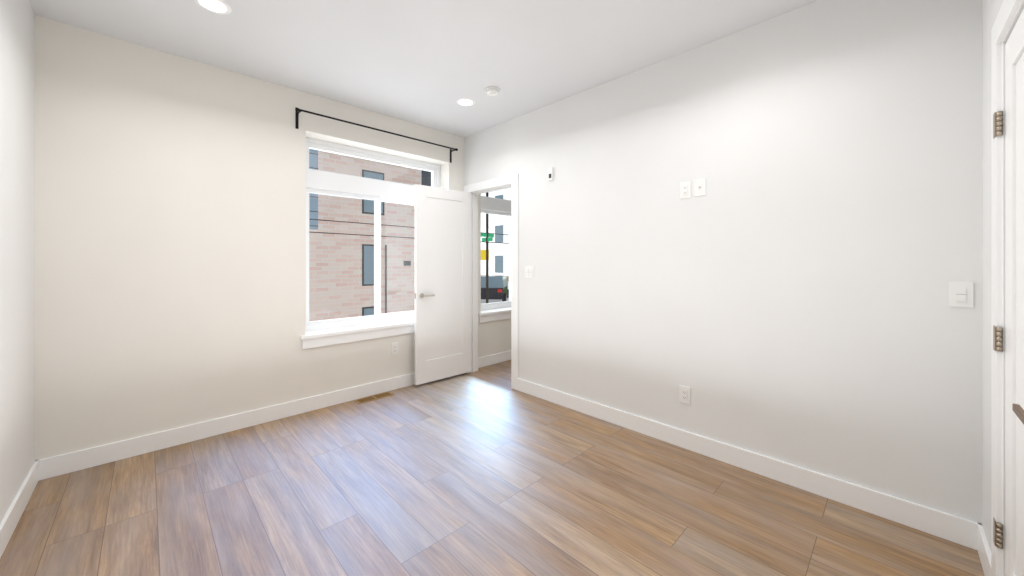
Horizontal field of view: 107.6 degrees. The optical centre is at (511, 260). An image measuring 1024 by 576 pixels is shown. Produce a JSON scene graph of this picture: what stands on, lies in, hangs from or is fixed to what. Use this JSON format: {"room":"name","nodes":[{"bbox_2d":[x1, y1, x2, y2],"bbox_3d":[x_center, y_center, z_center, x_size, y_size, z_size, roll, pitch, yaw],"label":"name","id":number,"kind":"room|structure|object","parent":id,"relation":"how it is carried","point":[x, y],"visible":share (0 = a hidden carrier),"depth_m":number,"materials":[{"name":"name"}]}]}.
{"room":"empty bedroom","nodes":[
{"label":"empty bedroom","id":0,"kind":"room"},
{"bbox_2d":[0,0,34,522],"bbox_3d":[-1.106,-0.077,0.376,0.120,2.750,5.020,0,0,-44],"label":"wall","id":1,"kind":"structure","parent":0,"point":[17,239],"depth_m":1.90,"materials":[{"name":"paint"}]},
{"bbox_2d":[0,459,43,557],"bbox_3d":[-1.476,1.238,0.852,0.015,0.120,3.820,0,0,-44],"label":"baseboard","id":2,"kind":"structure","parent":1,"relation":"attached to","point":[8,524],"depth_m":1.88,"materials":[{"name":"white wood"}]},
{"bbox_2d":[35,15,510,460],"bbox_3d":[-0.773,-0.077,4.417,6.240,2.750,0.300,0,0,-44],"label":"wall","id":3,"kind":"structure","parent":0,"point":[170,241],"depth_m":2.64,"materials":[{"name":"paint"}]},
{"bbox_2d":[44,373,414,478],"bbox_3d":[-1.673,1.238,3.319,3.120,0.120,0.015,0,0,-44],"label":"baseboard","id":4,"kind":"structure","parent":3,"relation":"attached to","point":[70,462],"depth_m":2.74,"materials":[{"name":"white wood"}]},
{"bbox_2d":[300,319,414,339],"bbox_3d":[-1.298,0.653,3.799,1.570,0.030,0.212,0,0,-44],"label":"window sill","id":5,"kind":"structure","parent":3,"relation":"attached to","point":[348,330],"depth_m":3.54,"materials":[{"name":"white wood"}]},
{"bbox_2d":[302,325,414,348],"bbox_3d":[-1.241,0.711,3.740,1.540,0.084,0.016,0,0,-44],"label":"apron","id":6,"kind":"object","parent":3,"relation":"attached to","point":[338,339],"visible":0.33,"depth_m":3.51,"materials":[{"name":"white wood"}]},
{"bbox_2d":[306,137,439,330],"bbox_3d":[-1.388,-0.242,3.890,1.480,1.760,0.105,0,0,-44],"label":"window","id":7,"kind":"structure","parent":3,"relation":"in","point":[327,183],"depth_m":3.77,"materials":[{"name":"white plastic"}]},
{"bbox_2d":[295,107,457,162],"bbox_3d":[-1.228,-1.198,3.694,1.634,0.153,0.099,0,0,-44],"label":"curtain rod","id":8,"kind":"object","parent":3,"relation":"attached to","point":[297,111],"visible":1,"depth_m":3.45,"materials":[{"name":"black metal"}]},
{"bbox_2d":[392,342,397,354],"bbox_3d":[-1.184,0.888,3.799,0.072,0.116,0.010,0,0,-44],"label":"outlet","id":9,"kind":"object","parent":3,"relation":"attached to","point":[394,348],"visible":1,"depth_m":3.79,"materials":[{"name":"white plastic"}]},
{"bbox_2d":[477,350,510,369],"bbox_3d":[0.512,1.238,5.440,2.730,0.120,0.030,0,0,-44],"label":"baseboard","id":10,"kind":"structure","parent":3,"relation":"attached to","point":[484,361],"depth_m":4.71,"materials":[{"name":"white wood"}]},
{"bbox_2d":[478,307,510,315],"bbox_3d":[0.096,0.653,5.158,1.570,0.030,0.212,0,0,-44],"label":"window sill","id":11,"kind":"structure","parent":3,"relation":"attached to","point":[494,311],"depth_m":4.77,"materials":[{"name":"white wood"}]},
{"bbox_2d":[479,312,510,322],"bbox_3d":[0.153,0.711,5.100,1.540,0.084,0.016,0,0,-44],"label":"apron","id":12,"kind":"object","parent":3,"relation":"attached to","point":[493,317],"visible":0.31,"depth_m":4.72,"materials":[{"name":"white wood"}]},
{"bbox_2d":[481,188,510,310],"bbox_3d":[0.006,-0.242,5.250,1.480,1.760,0.105,0,0,-44],"label":"window","id":13,"kind":"structure","parent":3,"relation":"in","point":[495,206],"depth_m":5.03,"materials":[{"name":"clear glass"}]},
{"bbox_2d":[28,0,817,137],"bbox_3d":[0.980,-1.502,2.620,6.240,0.100,5.320,0,0,-44],"label":"ceiling","id":14,"kind":"structure","parent":0,"point":[428,63],"depth_m":2.47,"materials":[{"name":"paint"}]},
{"bbox_2d":[194,0,231,13],"bbox_3d":[-1.692,-1.450,2.122,0.170,0.003,0.170,0,0,-44],"label":"recessed light","id":15,"kind":"object","parent":14,"relation":"in","point":[219,6],"visible":1,"depth_m":2.13,"materials":[{"name":"white plastic"}]},
{"bbox_2d":[456,98,474,105],"bbox_3d":[-0.425,-1.450,3.429,0.170,0.003,0.170,0,0,-44],"label":"recessed light","id":16,"kind":"object","parent":14,"relation":"in","point":[465,102],"visible":1,"depth_m":3.43,"materials":[{"name":"white plastic"}]},
{"bbox_2d":[485,86,499,95],"bbox_3d":[-0.166,-1.432,3.179,0.124,0.040,0.124,0,0,-44],"label":"smoke detector","id":17,"kind":"object","parent":14,"relation":"attached to","point":[492,91],"visible":0.98,"depth_m":3.15,"materials":[{"name":"white plastic"}]},
{"bbox_2d":[0,360,984,575],"bbox_3d":[0.980,1.348,2.620,6.240,0.100,5.320,0,0,-44],"label":"floor","id":18,"kind":"structure","parent":0,"point":[488,470],"depth_m":1.97,"materials":[{"name":"brown wood"}]},
{"bbox_2d":[354,391,393,403],"bbox_3d":[-1.305,1.296,3.558,0.340,0.005,0.115,0,0,-44],"label":"floor vent","id":19,"kind":"object","parent":18,"relation":"in","point":[373,397],"visible":1,"depth_m":3.55,"materials":[{"name":"brown metal"}]},
{"bbox_2d":[525,266,533,277],"bbox_3d":[0.168,0.108,3.659,0.011,0.116,0.118,0,0,-44],"label":"light switch","id":20,"kind":"structure","parent":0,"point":[529,271],"depth_m":3.65,"materials":[{"name":"white plastic"}]},
{"bbox_2d":[464,0,981,523],"bbox_3d":[1.235,-0.077,2.659,0.120,2.750,5.020,0,0,-44],"label":"wall","id":21,"kind":"structure","parent":0,"point":[780,290],"depth_m":2.20,"materials":[{"name":"paint"}]},
{"bbox_2d":[415,184,470,384],"bbox_3d":[-0.735,0.242,4.082,0.700,2.055,0.035,0,0,-43],"label":"bedroom door","id":22,"kind":"structure","parent":21,"relation":"in","point":[443,275],"depth_m":4.05,"materials":[{"name":"white wood"}]},
{"bbox_2d":[419,293,434,297],"bbox_3d":[-0.909,0.358,3.918,0.152,0.054,0.139,0,0,-43],"label":"door handle","id":23,"kind":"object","parent":22,"relation":"attached to","point":[421,295],"depth_m":3.86,"materials":[{"name":"silver metal"}]},
{"bbox_2d":[463,173,518,389],"bbox_3d":[-0.204,0.208,4.133,0.152,2.180,0.899,0,0,-44],"label":"door frame","id":24,"kind":"structure","parent":21,"relation":"attached to","point":[513,180],"depth_m":3.86,"materials":[{"name":"white wood"}]},
{"bbox_2d":[548,168,552,180],"bbox_3d":[0.357,-0.799,3.456,0.024,0.115,0.045,0,0,-44],"label":"sensor box","id":25,"kind":"object","parent":21,"relation":"attached to","point":[550,174],"visible":1,"depth_m":3.44,"materials":[{"name":"white plastic"}]},
{"bbox_2d":[679,385,689,403],"bbox_3d":[1.199,0.928,2.603,0.010,0.116,0.072,0,0,-44],"label":"outlet","id":26,"kind":"object","parent":21,"relation":"attached to","point":[684,394],"visible":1,"depth_m":2.60,"materials":[{"name":"white plastic"}]},
{"bbox_2d":[680,181,690,198],"bbox_3d":[1.202,-0.492,2.600,0.010,0.116,0.072,0,0,-44],"label":"outlet","id":27,"kind":"object","parent":21,"relation":"attached to","point":[685,189],"visible":1,"depth_m":2.60,"materials":[{"name":"white plastic"}]},
{"bbox_2d":[694,178,705,196],"bbox_3d":[1.266,-0.497,2.530,0.016,0.116,0.072,0,0,-44],"label":"outlet plate","id":28,"kind":"object","parent":21,"relation":"attached to","point":[699,187],"visible":1,"depth_m":2.53,"materials":[{"name":"white plastic"}]},
{"bbox_2d":[518,378,973,547],"bbox_3d":[1.080,1.238,2.722,0.015,0.120,2.925,0,0,-44],"label":"baseboard","id":29,"kind":"structure","parent":21,"relation":"attached to","point":[955,529],"depth_m":2.18,"materials":[{"name":"white wood"}]},
{"bbox_2d":[949,281,972,307],"bbox_3d":[2.059,0.153,1.720,0.011,0.116,0.072,0,0,-44],"label":"light switch","id":30,"kind":"object","parent":21,"relation":"attached to","point":[960,294],"visible":1,"depth_m":1.72,"materials":[{"name":"white plastic"}]},
{"bbox_2d":[982,0,1003,549],"bbox_3d":[1.021,-0.077,0.537,3.150,2.750,0.120,0,0,-44],"label":"wall","id":31,"kind":"structure","parent":0,"point":[990,10],"depth_m":1.60,"materials":[{"name":"paint"}]},
{"bbox_2d":[972,522,990,575],"bbox_3d":[1.955,1.238,1.542,0.350,0.120,0.015,0,0,-44],"label":"baseboard","id":32,"kind":"structure","parent":31,"relation":"attached to","point":[979,539],"depth_m":1.60,"materials":[{"name":"white wood"}]},
{"bbox_2d":[993,111,1002,548],"bbox_3d":[1.786,0.248,1.355,0.042,1.579,0.054,0,0,-44],"label":"closet door hinge set","id":33,"kind":"object","parent":31,"relation":"attached to","point":[998,346],"visible":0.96,"depth_m":1.36,"materials":[{"name":"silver metal"}]},
{"bbox_2d":[991,0,1023,575],"bbox_3d":[1.558,0.245,1.061,0.750,2.105,0.124,0,0,-44],"label":"door frame","id":34,"kind":"structure","parent":31,"relation":"attached to","point":[1015,19],"depth_m":1.35,"materials":[{"name":"white wood"}]},
{"bbox_2d":[1005,9,1023,575],"bbox_3d":[1.531,0.253,1.088,0.702,2.060,0.035,0,0,-44],"label":"closet door","id":35,"kind":"structure","parent":31,"relation":"in","point":[1014,299],"depth_m":1.26,"materials":[{"name":"white wood"}]},
{"bbox_2d":[1012,404,1023,423],"bbox_3d":[1.329,0.398,0.952,0.152,0.054,0.052,0,0,-44],"label":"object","id":36,"kind":"structure","parent":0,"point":[1018,410],"depth_m":0.98,"materials":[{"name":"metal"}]},
{"label":"outside","id":37,"kind":"structure","parent":0,"visible":0},
{"bbox_2d":[481,297,508,309],"bbox_3d":[-13.145,2.898,34.275,90.000,0.200,59.680,0,0,-44],"label":"ground","id":38,"kind":"structure","parent":37,"point":[490,300],"depth_m":26.56,"materials":[{"name":"grey"}]},
{"bbox_2d":[309,149,317,229],"bbox_3d":[-9.669,-2.452,4.669,11.620,10.500,6.112,0,0,-44],"label":"building","id":39,"kind":"structure","parent":38,"relation":"on","point":[313,162],"depth_m":6.50,"materials":[{"name":"blue"}]},
{"bbox_2d":[309,150,420,330],"bbox_3d":[-5.956,-2.527,9.713,3.580,10.650,8.080,0,0,-44],"label":"brick building","id":40,"kind":"structure","parent":38,"relation":"on","point":[348,271],"depth_m":7.14,"materials":[{"name":"pink"}]},
{"bbox_2d":[481,192,493,302],"bbox_3d":[-1.444,-2.202,21.856,1.000,10.000,1.800,0,0,-44],"label":"signs","id":41,"kind":"object","parent":38,"relation":"on","point":[484,254],"depth_m":21.80,"materials":[{"name":"black metal"}]},
{"bbox_2d":[481,275,508,301],"bbox_3d":[-1.313,1.919,26.870,2.080,1.742,4.610,0,0,6],"label":"suv","id":42,"kind":"object","parent":38,"relation":"on","point":[500,294],"depth_m":25.10,"materials":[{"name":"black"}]},
{"bbox_2d":[481,188,510,275],"bbox_3d":[-10.817,-2.452,41.913,24.000,10.500,52.000,0,0,-44],"label":"buildings","id":43,"kind":"structure","parent":38,"relation":"on","point":[497,246],"depth_m":34.99,"materials":[{"name":"white brick"}]},
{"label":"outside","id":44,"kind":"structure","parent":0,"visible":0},
{"bbox_2d":[309,219,508,243],"bbox_3d":[-5.740,-0.572,3.063,21.000,0.436,0.518,0,0,-44],"label":"cord","id":45,"kind":"object","parent":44,"point":[384,225],"depth_m":6.31,"materials":[{"name":"metal"},{"name":"rubber"}]}
]}

